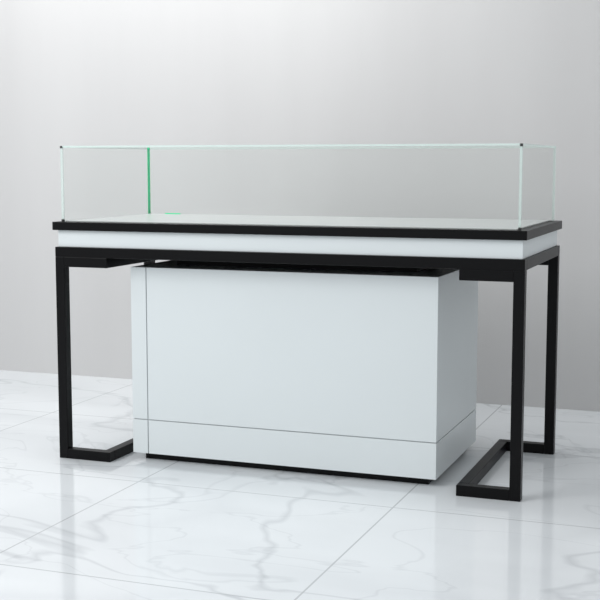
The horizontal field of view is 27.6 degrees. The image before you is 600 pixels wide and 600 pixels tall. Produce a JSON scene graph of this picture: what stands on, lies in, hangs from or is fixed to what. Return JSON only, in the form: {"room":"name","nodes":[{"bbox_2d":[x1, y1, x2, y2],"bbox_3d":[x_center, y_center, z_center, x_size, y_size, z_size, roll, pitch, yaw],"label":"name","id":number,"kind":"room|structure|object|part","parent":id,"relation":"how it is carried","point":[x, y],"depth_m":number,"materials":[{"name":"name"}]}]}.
{"room":"showroom","nodes":[
{"label":"showroom","id":0,"kind":"room"},
{"bbox_2d":[0,0,599,411],"bbox_3d":[0.402,-1.188,4.852,12.000,3.200,0.001,2,7,20],"label":"wall","id":1,"kind":"structure","parent":0,"point":[334,108],"depth_m":5.05,"materials":[{"name":"grey paint"}]},
{"bbox_2d":[0,370,599,599],"bbox_3d":[-0.888,0.788,1.595,12.000,0.001,7.380,2,7,20],"label":"floor","id":2,"kind":"structure","parent":0,"point":[132,526],"depth_m":3.30,"materials":[{"name":"stone"}]},
{"bbox_2d":[52,143,561,501],"bbox_3d":[0.031,0.009,3.986,1.520,1.014,0.649,2,7,20],"label":"display case","id":3,"kind":"object","parent":2,"relation":"on","point":[324,345],"depth_m":3.76,"materials":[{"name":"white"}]},
{"bbox_3d":[-0.589,0.159,4.235,0.187,0.660,0.637,2,7,20],"label":"leg frame","id":4,"kind":"part","parent":3,"relation":"part of","materials":[{"name":"black metal"}]},
{"bbox_3d":[0.031,-0.159,3.967,1.510,0.032,0.637,2,7,20],"label":"frame","id":5,"kind":"part","parent":3,"relation":"part of","materials":[{"name":"black metal"}]},
{"bbox_3d":[0.651,0.211,3.775,0.187,0.660,0.637,2,7,20],"label":"leg frame","id":6,"kind":"part","parent":3,"relation":"part of","materials":[{"name":"black metal"}]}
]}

